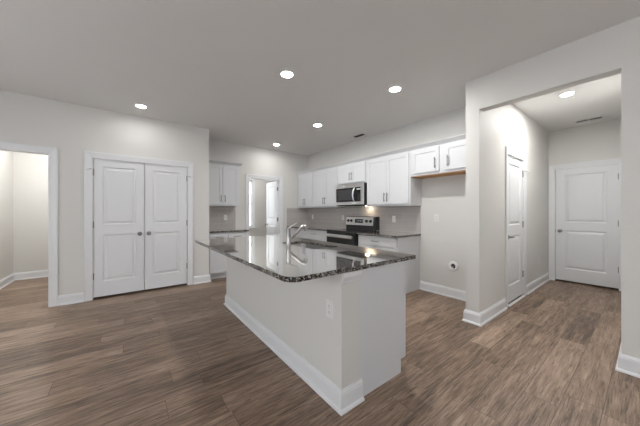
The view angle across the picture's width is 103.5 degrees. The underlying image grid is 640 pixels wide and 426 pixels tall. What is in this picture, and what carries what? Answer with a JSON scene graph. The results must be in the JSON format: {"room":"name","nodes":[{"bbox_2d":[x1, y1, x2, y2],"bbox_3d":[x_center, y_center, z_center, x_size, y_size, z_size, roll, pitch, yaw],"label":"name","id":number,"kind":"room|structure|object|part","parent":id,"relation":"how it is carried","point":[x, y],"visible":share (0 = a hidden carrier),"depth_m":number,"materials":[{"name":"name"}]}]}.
{"room":"kitchen","nodes":[
{"label":"kitchen","id":0,"kind":"room"},
{"bbox_2d":[0,151,47,279],"bbox_3d":[-4.575,-0.118,4.204,1.390,2.743,2.360,0,0,-37],"label":"wall","id":1,"kind":"structure","parent":0,"point":[23,176],"depth_m":4.69,"materials":[{"name":"paint"}]},
{"bbox_2d":[0,270,47,288],"bbox_3d":[-4.533,1.186,4.123,1.120,0.134,2.120,0,0,-37],"label":"baseboard","id":2,"kind":"structure","parent":1,"relation":"attached to","point":[9,279],"depth_m":4.68,"materials":[{"name":"paint"}]},
{"bbox_2d":[0,90,208,294],"bbox_3d":[-3.739,-0.118,3.630,3.880,2.743,0.670,0,0,-37],"label":"wall","id":3,"kind":"structure","parent":0,"point":[74,129],"depth_m":3.52,"materials":[{"name":"paint"}]},
{"bbox_2d":[0,142,57,306],"bbox_3d":[-4.053,0.198,3.029,1.290,2.110,0.140,0,0,-37],"label":"door frame","id":4,"kind":"structure","parent":3,"relation":"attached to","point":[52,152],"depth_m":3.34,"materials":[{"name":"paint"}]},
{"bbox_2d":[86,158,143,297],"bbox_3d":[-3.018,0.223,3.751,0.666,2.001,0.105,0,0,-37],"label":"door","id":5,"kind":"structure","parent":3,"relation":"in","point":[118,186],"depth_m":3.78,"materials":[{"name":"paint"}]},
{"bbox_2d":[58,274,210,305],"bbox_3d":[-2.747,1.186,3.980,1.940,0.134,0.080,0,0,-37],"label":"baseboard","id":6,"kind":"structure","parent":3,"relation":"attached to","point":[66,299],"depth_m":3.48,"materials":[{"name":"paint"}]},
{"bbox_2d":[84,151,192,301],"bbox_3d":[-2.785,0.198,4.001,1.386,2.110,0.140,0,0,-37],"label":"door frame","id":7,"kind":"structure","parent":3,"relation":"attached to","point":[88,155],"depth_m":3.58,"materials":[{"name":"paint"}]},
{"bbox_2d":[145,163,191,289],"bbox_3d":[-2.483,0.223,4.160,0.666,2.001,0.105,0,0,-37],"label":"door","id":8,"kind":"structure","parent":3,"relation":"in","point":[165,185],"depth_m":4.14,"materials":[{"name":"paint"}]},
{"bbox_2d":[144,139,307,281],"bbox_3d":[-2.018,-0.118,5.446,4.420,2.743,0.120,0,0,-37],"label":"wall","id":9,"kind":"structure","parent":0,"point":[254,160],"depth_m":5.84,"materials":[{"name":"paint"}]},
{"bbox_2d":[209,206,234,228],"bbox_3d":[-2.120,0.116,5.284,0.698,0.474,0.010,0,0,-37],"label":"backsplash","id":10,"kind":"structure","parent":9,"relation":"attached to","point":[216,213],"depth_m":5.31,"materials":[{"name":"beige tile"}]},
{"bbox_2d":[209,163,239,205],"bbox_3d":[-2.018,-0.537,5.138,0.683,0.830,0.367,0,0,-37],"label":"upper cabinet","id":11,"kind":"object","parent":9,"relation":"attached to","point":[224,180],"visible":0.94,"depth_m":5.04,"materials":[{"name":"paint"}]},
{"bbox_3d":[-2.065,-0.538,4.930,0.318,0.773,0.019,0,0,-37],"label":"door","id":12,"kind":"part","parent":11,"relation":"part of","materials":[{"name":"paint"}]},
{"bbox_2d":[209,160,241,165],"bbox_3d":[-2.000,-0.979,5.156,0.733,0.052,0.359,0,0,-37],"label":"crown molding","id":13,"kind":"structure","parent":11,"relation":"attached to","point":[210,161],"depth_m":5.04,"materials":[{"name":"paint"}]},
{"bbox_3d":[-1.809,-0.538,5.126,0.320,0.773,0.019,0,0,-37],"label":"door","id":14,"kind":"part","parent":11,"relation":"part of","materials":[{"name":"paint"}]},
{"bbox_2d":[246,174,282,236],"bbox_3d":[-1.323,0.198,5.965,0.935,2.110,0.140,0,0,-37],"label":"door frame","id":15,"kind":"structure","parent":9,"relation":"attached to","point":[279,180],"depth_m":6.06,"materials":[{"name":"paint"}]},
{"bbox_2d":[265,181,277,234],"bbox_3d":[-1.262,0.223,6.530,0.105,2.001,0.812,0,0,-31],"label":"door","id":16,"kind":"structure","parent":9,"relation":"in","point":[272,188],"depth_m":6.51,"materials":[{"name":"paint"}]},
{"bbox_2d":[250,179,273,235],"bbox_3d":[-3.478,-0.118,5.543,6.620,2.743,1.810,0,0,-37],"label":"wall","id":17,"kind":"structure","parent":0,"point":[260,185],"depth_m":7.79,"materials":[{"name":"paint"}]},
{"bbox_2d":[250,179,255,227],"bbox_3d":[-2.340,-0.267,7.435,0.910,1.500,0.150,0,0,-37],"label":"window","id":18,"kind":"structure","parent":17,"relation":"in","point":[251,180],"depth_m":7.64,"materials":[{"name":"paint"}]},
{"bbox_2d":[0,0,639,155],"bbox_3d":[0.641,-1.550,3.011,10.320,0.120,11.000,0,0,-37],"label":"ceiling","id":19,"kind":"structure","parent":0,"point":[216,66],"depth_m":2.40,"materials":[{"name":"paint"}]},
{"bbox_2d":[134,104,147,108],"bbox_3d":[-2.516,-1.486,3.549,0.156,0.008,0.156,0,0,-37],"label":"recessed light","id":20,"kind":"object","parent":19,"relation":"in","point":[136,105],"visible":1,"depth_m":3.55,"materials":[{"name":"white plastic"}]},
{"bbox_2d":[280,70,293,77],"bbox_3d":[-0.356,-1.486,2.725,0.156,0.008,0.156,0,0,-37],"label":"recessed light","id":21,"kind":"object","parent":19,"relation":"in","point":[285,73],"visible":1,"depth_m":2.72,"materials":[{"name":"white plastic"}]},
{"bbox_2d":[351,133,367,137],"bbox_3d":[0.761,-1.486,4.917,0.150,0.008,0.300,0,0,-37],"label":"ceiling vent","id":22,"kind":"object","parent":19,"relation":"in","point":[360,134],"visible":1,"depth_m":4.91,"materials":[{"name":"white plastic"}]},
{"bbox_2d":[388,86,401,91],"bbox_3d":[0.909,-1.486,3.057,0.156,0.008,0.156,0,0,-37],"label":"recessed light","id":23,"kind":"object","parent":19,"relation":"in","point":[393,88],"visible":1,"depth_m":3.05,"materials":[{"name":"white plastic"}]},
{"bbox_2d":[559,91,575,96],"bbox_3d":[3.119,-1.486,3.187,0.156,0.008,0.156,0,0,-37],"label":"recessed light","id":24,"kind":"object","parent":19,"relation":"in","point":[569,93],"visible":1,"depth_m":3.18,"materials":[{"name":"white plastic"}]},
{"bbox_2d":[574,116,603,122],"bbox_3d":[4.329,-1.486,4.067,0.140,0.009,0.320,0,0,-37],"label":"ceiling vent","id":25,"kind":"object","parent":19,"relation":"in","point":[598,117],"visible":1,"depth_m":4.05,"materials":[{"name":"white plastic"}]},
{"bbox_2d":[0,277,639,425],"bbox_3d":[0.641,1.313,3.011,10.320,0.120,11.000,0,0,-37],"label":"floor","id":26,"kind":"structure","parent":0,"point":[174,355],"depth_m":2.03,"materials":[{"name":"wood"}]},
{"bbox_2d":[209,231,245,278],"bbox_3d":[-1.919,0.819,5.038,0.718,0.869,0.647,0,0,-37],"label":"base cabinet","id":27,"kind":"object","parent":26,"relation":"on","point":[217,261],"visible":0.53,"depth_m":4.72,"materials":[{"name":"paint"}]},
{"bbox_3d":[-1.885,0.841,4.715,0.333,0.575,0.019,0,0,-37],"label":"door","id":28,"kind":"part","parent":27,"relation":"part of","materials":[{"name":"paint"}]},
{"bbox_3d":[-1.885,0.469,4.715,0.333,0.137,0.019,0,0,-37],"label":"drawer","id":29,"kind":"part","parent":27,"relation":"part of","materials":[{"name":"paint"}]},
{"bbox_2d":[209,228,248,232],"bbox_3d":[-1.907,0.368,5.051,0.753,0.030,0.639,0,0,-37],"label":"countertop","id":30,"kind":"structure","parent":27,"relation":"on","point":[228,229],"depth_m":4.87,"materials":[{"name":"stone"}]},
{"bbox_3d":[-1.618,0.469,4.920,0.333,0.137,0.019,0,0,-37],"label":"drawer","id":31,"kind":"part","parent":27,"relation":"part of","materials":[{"name":"paint"}]},
{"bbox_2d":[291,228,326,241],"bbox_3d":[-0.088,0.819,5.830,0.647,0.869,1.611,0,0,-37],"label":"base cabinet","id":32,"kind":"object","parent":26,"relation":"on","point":[310,234],"visible":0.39,"depth_m":5.49,"materials":[{"name":"paint"}]},
{"bbox_3d":[-0.591,0.764,6.032,0.019,0.727,0.665,0,0,-37],"label":"filler panel","id":33,"kind":"part","parent":32,"relation":"part of","materials":[{"name":"paint"}]},
{"bbox_3d":[-0.107,0.471,5.401,0.019,0.140,0.895,0,0,-37],"label":"drawer","id":34,"kind":"part","parent":32,"relation":"part of","materials":[{"name":"paint"}]},
{"bbox_2d":[287,225,344,230],"bbox_3d":[-0.085,0.368,5.832,0.639,0.030,1.613,0,0,-37],"label":"countertop","id":35,"kind":"structure","parent":32,"relation":"on","point":[320,228],"depth_m":5.75,"materials":[{"name":"stone"}]},
{"bbox_2d":[224,256,405,415],"bbox_3d":[-0.281,0.819,2.727,0.781,0.869,2.370,0,0,-37],"label":"kitchen island","id":36,"kind":"object","parent":26,"relation":"on","point":[343,358],"visible":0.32,"depth_m":1.84,"materials":[{"name":"paint"}]},
{"bbox_3d":[-0.507,1.186,2.553,0.210,0.134,2.370,0,0,-37],"label":"baseboard","id":37,"kind":"part","parent":36,"relation":"part of","materials":[{"name":"paint"}]},
{"bbox_2d":[195,235,415,281],"bbox_3d":[-0.397,0.368,2.637,1.207,0.030,2.340,0,0,-37],"label":"island countertop","id":38,"kind":"structure","parent":36,"relation":"on","point":[270,255],"depth_m":2.05,"materials":[{"name":"stone"}]},
{"bbox_2d":[286,223,307,245],"bbox_3d":[-0.243,0.234,2.686,0.269,0.237,0.058,0,0,-37],"label":"faucet","id":39,"kind":"object","parent":38,"relation":"on","point":[289,237],"visible":0.99,"depth_m":2.62,"materials":[{"name":"metal"}]},
{"bbox_3d":[-0.265,0.232,2.670,0.173,0.148,0.040,0,0,-37],"label":"spout","id":40,"kind":"part","parent":39,"relation":"part of","materials":[{"name":"metal"}]},
{"bbox_2d":[291,243,327,248],"bbox_3d":[-0.125,0.485,2.732,0.357,0.200,0.702,0,0,-37],"label":"sink","id":41,"kind":"object","parent":38,"relation":"in","point":[309,246],"visible":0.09,"depth_m":2.99,"materials":[{"name":"metal"}]},
{"bbox_2d":[326,299,332,318],"bbox_3d":[0.062,0.646,1.679,0.008,0.114,0.070,0,0,-37],"label":"wall outlet","id":42,"kind":"object","parent":36,"relation":"attached to","point":[329,304],"visible":1,"depth_m":1.68,"materials":[{"name":"white plastic"}]},
{"bbox_3d":[0.206,0.418,1.630,0.160,0.069,0.024,0,0,-37],"label":"cap moulding","id":43,"kind":"part","parent":36,"relation":"part of","materials":[{"name":"paint"}]},
{"bbox_3d":[0.463,0.819,1.853,0.519,0.869,0.018,0,0,-37],"label":"panel","id":44,"kind":"part","parent":36,"relation":"part of","materials":[{"name":"paint"}]},
{"bbox_3d":[-0.023,0.766,2.924,0.012,0.764,2.306,0,0,-37],"label":"frame","id":45,"kind":"part","parent":36,"relation":"part of","materials":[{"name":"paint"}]},
{"bbox_2d":[325,216,379,245],"bbox_3d":[0.602,0.671,4.850,0.716,1.164,0.777,0,0,-37],"label":"range","id":46,"kind":"object","parent":26,"relation":"on","point":[348,236],"visible":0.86,"depth_m":4.76,"materials":[{"name":"black metal"}]},
{"bbox_3d":[0.342,0.443,4.651,0.060,0.056,0.717,0,0,-37],"label":"oven handle","id":47,"kind":"part","parent":46,"relation":"part of","materials":[{"name":"silver metal"}]},
{"bbox_3d":[0.378,0.695,4.678,0.030,0.647,0.769,0,0,-37],"label":"oven door","id":48,"kind":"part","parent":46,"relation":"part of","materials":[{"name":"black glass"}]},
{"bbox_2d":[327,228,373,232],"bbox_3d":[0.592,0.355,4.842,0.570,0.020,0.777,0,0,-37],"label":"cooktop","id":49,"kind":"object","parent":46,"relation":"in","point":[347,230],"depth_m":4.76,"materials":[{"name":"black glass"}]},
{"bbox_3d":[0.773,0.180,5.007,0.028,0.163,0.727,0,0,-37],"label":"control panel","id":50,"kind":"part","parent":46,"relation":"part of","materials":[{"name":"silver metal"}]},
{"bbox_2d":[358,234,419,292],"bbox_3d":[1.127,0.819,4.244,0.647,0.869,0.816,0,0,-37],"label":"base cabinet","id":51,"kind":"object","parent":26,"relation":"on","point":[409,245],"visible":0.52,"depth_m":3.98,"materials":[{"name":"paint"}]},
{"bbox_3d":[0.789,0.842,4.231,0.019,0.572,0.383,0,0,-37],"label":"door","id":52,"kind":"part","parent":51,"relation":"part of","materials":[{"name":"paint"}]},
{"bbox_3d":[0.907,0.471,4.077,0.019,0.140,0.770,0,0,-37],"label":"drawer","id":53,"kind":"part","parent":51,"relation":"part of","materials":[{"name":"paint"}]},
{"bbox_3d":[1.024,0.842,3.924,0.019,0.572,0.383,0,0,-37],"label":"door","id":54,"kind":"part","parent":51,"relation":"part of","materials":[{"name":"paint"}]},
{"bbox_2d":[356,231,420,237],"bbox_3d":[1.136,0.368,4.239,0.639,0.030,0.838,0,0,-37],"label":"countertop","id":55,"kind":"structure","parent":51,"relation":"on","point":[372,233],"depth_m":4.12,"materials":[{"name":"stone"}]},
{"bbox_2d":[508,295,524,306],"bbox_3d":[2.766,1.246,3.548,0.698,0.014,0.030,0,0,-37],"label":"threshold","id":56,"kind":"object","parent":26,"relation":"on","point":[522,296],"visible":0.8,"depth_m":3.53,"materials":[{"name":"paint"}]},
{"bbox_2d":[308,107,465,290],"bbox_3d":[1.003,-0.118,5.038,0.120,2.743,4.202,0,0,-37],"label":"wall","id":57,"kind":"structure","parent":0,"point":[442,242],"depth_m":3.90,"materials":[{"name":"paint"}]},
{"bbox_2d":[298,172,312,207],"bbox_3d":[-0.262,-0.527,6.288,0.365,0.850,0.672,0,0,-37],"label":"upper cabinet","id":58,"kind":"object","parent":57,"relation":"attached to","point":[305,181],"visible":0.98,"depth_m":6.17,"materials":[{"name":"paint"}]},
{"bbox_3d":[-0.462,-0.529,6.327,0.019,0.791,0.303,0,0,-37],"label":"door","id":59,"kind":"part","parent":58,"relation":"part of","materials":[{"name":"paint"}]},
{"bbox_3d":[-0.275,-0.529,6.084,0.019,0.791,0.303,0,0,-37],"label":"door","id":60,"kind":"part","parent":58,"relation":"part of","materials":[{"name":"paint"}]},
{"bbox_2d":[313,166,349,207],"bbox_3d":[0.217,-0.527,5.663,0.365,0.850,0.897,0,0,-37],"label":"upper cabinet","id":61,"kind":"object","parent":57,"relation":"attached to","point":[325,181],"visible":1,"depth_m":5.55,"materials":[{"name":"paint"}]},
{"bbox_3d":[-0.019,-0.529,5.749,0.019,0.791,0.421,0,0,-37],"label":"door","id":62,"kind":"part","parent":61,"relation":"part of","materials":[{"name":"paint"}]},
{"bbox_3d":[0.239,-0.529,5.412,0.019,0.791,0.420,0,0,-37],"label":"door","id":63,"kind":"part","parent":61,"relation":"part of","materials":[{"name":"paint"}]},
{"bbox_2d":[339,160,366,184],"bbox_3d":[0.723,-0.747,5.003,0.365,0.411,0.762,0,0,-37],"label":"upper cabinet","id":64,"kind":"object","parent":57,"relation":"attached to","point":[356,172],"visible":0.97,"depth_m":4.87,"materials":[{"name":"paint"}]},
{"bbox_3d":[0.509,-0.749,5.060,0.019,0.352,0.355,0,0,-37],"label":"door","id":65,"kind":"part","parent":64,"relation":"part of","materials":[{"name":"paint"}]},
{"bbox_2d":[336,182,366,205],"bbox_3d":[0.678,-0.329,4.969,0.455,0.420,0.753,0,0,-37],"label":"microwave","id":66,"kind":"object","parent":64,"relation":"attached to","point":[355,194],"visible":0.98,"depth_m":4.79,"materials":[{"name":"silver metal"}]},
{"bbox_3d":[0.513,-0.331,4.942,0.024,0.267,0.551,0,0,-37],"label":"door glass","id":67,"kind":"part","parent":66,"relation":"part of","materials":[{"name":"black glass"}]},
{"bbox_3d":[0.720,-0.331,4.672,0.024,0.267,0.122,0,0,-37],"label":"control panel","id":68,"kind":"part","parent":66,"relation":"part of","materials":[{"name":"black glass"}]},
{"bbox_3d":[0.726,-0.749,4.777,0.019,0.352,0.351,0,0,-37],"label":"door","id":69,"kind":"part","parent":64,"relation":"part of","materials":[{"name":"paint"}]},
{"bbox_2d":[287,206,420,233],"bbox_3d":[0.407,0.126,5.194,0.634,0.454,3.227,0,0,-37],"label":"backsplash","id":70,"kind":"structure","parent":57,"relation":"attached to","point":[408,218],"depth_m":5.11,"materials":[{"name":"beige tile"}]},
{"bbox_2d":[367,151,420,206],"bbox_3d":[1.230,-0.527,4.342,0.365,0.850,0.897,0,0,-37],"label":"upper cabinet","id":71,"kind":"object","parent":57,"relation":"attached to","point":[390,182],"visible":1,"depth_m":4.16,"materials":[{"name":"paint"}]},
{"bbox_3d":[0.995,-0.529,4.426,0.019,0.791,0.424,0,0,-37],"label":"door","id":72,"kind":"part","parent":71,"relation":"part of","materials":[{"name":"paint"}]},
{"bbox_3d":[1.253,-0.529,4.089,0.019,0.791,0.417,0,0,-37],"label":"door","id":73,"kind":"part","parent":71,"relation":"part of","materials":[{"name":"paint"}]},
{"bbox_2d":[434,214,438,221],"bbox_3d":[1.797,0.093,3.896,0.008,0.114,0.070,0,0,-37],"label":"wall outlet","id":74,"kind":"object","parent":57,"relation":"attached to","point":[436,216],"visible":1,"depth_m":3.89,"materials":[{"name":"white plastic"}]},
{"bbox_2d":[411,139,465,178],"bbox_3d":[1.795,-0.744,3.604,0.365,0.417,0.956,0,0,-37],"label":"upper cabinet","id":75,"kind":"object","parent":57,"relation":"attached to","point":[445,159],"visible":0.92,"depth_m":3.55,"materials":[{"name":"paint"}]},
{"bbox_2d":[297,133,465,174],"bbox_3d":[0.813,-0.979,4.892,0.357,0.052,4.196,0,0,-37],"label":"crown molding","id":76,"kind":"structure","parent":75,"relation":"attached to","point":[462,136],"depth_m":4.10,"materials":[{"name":"paint"}]},
{"bbox_3d":[1.543,-0.752,3.711,0.019,0.346,0.425,0,0,-37],"label":"door","id":77,"kind":"part","parent":75,"relation":"part of","materials":[{"name":"paint"}]},
{"bbox_3d":[1.700,-0.553,3.531,0.011,0.012,0.956,0,0,-37],"label":"rail","id":78,"kind":"part","parent":75,"relation":"part of","materials":[{"name":"paint"}]},
{"bbox_3d":[1.837,-0.752,3.326,0.019,0.346,0.385,0,0,-37],"label":"door","id":79,"kind":"part","parent":75,"relation":"part of","materials":[{"name":"paint"}]},
{"bbox_2d":[419,281,465,300],"bbox_3d":[1.922,1.186,3.715,0.030,0.134,0.984,0,0,-37],"label":"baseboard","id":80,"kind":"structure","parent":57,"relation":"attached to","point":[434,288],"depth_m":3.80,"materials":[{"name":"paint"}]},
{"bbox_2d":[448,261,457,270],"bbox_3d":[1.942,0.791,3.686,0.034,0.136,0.136,0,0,-37],"label":"water supply box","id":81,"kind":"object","parent":57,"relation":"attached to","point":[453,266],"visible":1,"depth_m":3.68,"materials":[{"name":"white plastic"}]},
{"bbox_2d":[466,78,547,312],"bbox_3d":[3.007,-0.118,3.836,3.240,2.743,0.143,0,0,-37],"label":"wall","id":82,"kind":"structure","parent":0,"point":[488,133],"depth_m":3.07,"materials":[{"name":"paint"}]},
{"bbox_2d":[462,298,506,326],"bbox_3d":[2.028,1.186,3.087,0.835,0.134,0.203,0,0,-37],"label":"baseboard","id":83,"kind":"structure","parent":82,"relation":"attached to","point":[480,319],"depth_m":2.89,"materials":[{"name":"paint"}]},
{"bbox_2d":[505,146,526,307],"bbox_3d":[2.721,0.198,3.605,0.875,2.110,0.163,0,0,-37],"label":"door frame","id":84,"kind":"structure","parent":82,"relation":"attached to","point":[508,151],"depth_m":3.77,"materials":[{"name":"paint"}]},
{"bbox_2d":[508,155,528,302],"bbox_3d":[2.790,0.223,3.572,0.762,2.001,0.103,0,0,-37],"label":"door","id":85,"kind":"structure","parent":82,"relation":"in","point":[515,172],"depth_m":3.58,"materials":[{"name":"paint"}]},
{"bbox_2d":[527,272,549,294],"bbox_3d":[3.686,1.186,4.248,1.420,0.134,0.030,0,0,-37],"label":"baseboard","id":86,"kind":"structure","parent":82,"relation":"attached to","point":[540,281],"depth_m":4.18,"materials":[{"name":"paint"}]},
{"bbox_2d":[479,24,620,111],"bbox_3d":[2.119,-1.315,2.430,0.120,0.351,1.010,0,0,-37],"label":"wall header","id":87,"kind":"structure","parent":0,"point":[596,56],"depth_m":2.30,"materials":[{"name":"paint"}]},
{"bbox_2d":[548,118,620,271],"bbox_3d":[4.596,-0.118,4.328,0.120,2.743,1.010,0,0,-37],"label":"wall","id":88,"kind":"structure","parent":0,"point":[599,140],"depth_m":4.32,"materials":[{"name":"paint"}]},
{"bbox_2d":[549,158,620,290],"bbox_3d":[4.568,0.198,4.347,0.140,2.110,0.928,0,0,-37],"label":"door frame","id":89,"kind":"structure","parent":88,"relation":"attached to","point":[552,169],"depth_m":4.62,"materials":[{"name":"paint"}]},
{"bbox_2d":[555,164,618,288],"bbox_3d":[4.525,0.223,4.309,0.105,2.001,0.772,0,0,-37],"label":"door","id":90,"kind":"structure","parent":88,"relation":"in","point":[587,198],"depth_m":4.29,"materials":[{"name":"paint"}]},
{"bbox_2d":[621,16,639,358],"bbox_3d":[4.770,-0.118,1.535,3.240,2.743,3.635,0,0,-37],"label":"wall","id":91,"kind":"structure","parent":0,"point":[630,30],"depth_m":1.95,"materials":[{"name":"paint"}]},
{"bbox_2d":[615,345,639,377],"bbox_3d":[4.665,1.186,1.549,3.150,0.134,3.545,0,0,-37],"label":"baseboard","id":92,"kind":"structure","parent":91,"relation":"attached to","point":[629,365],"depth_m":1.95,"materials":[{"name":"paint"}]}
]}

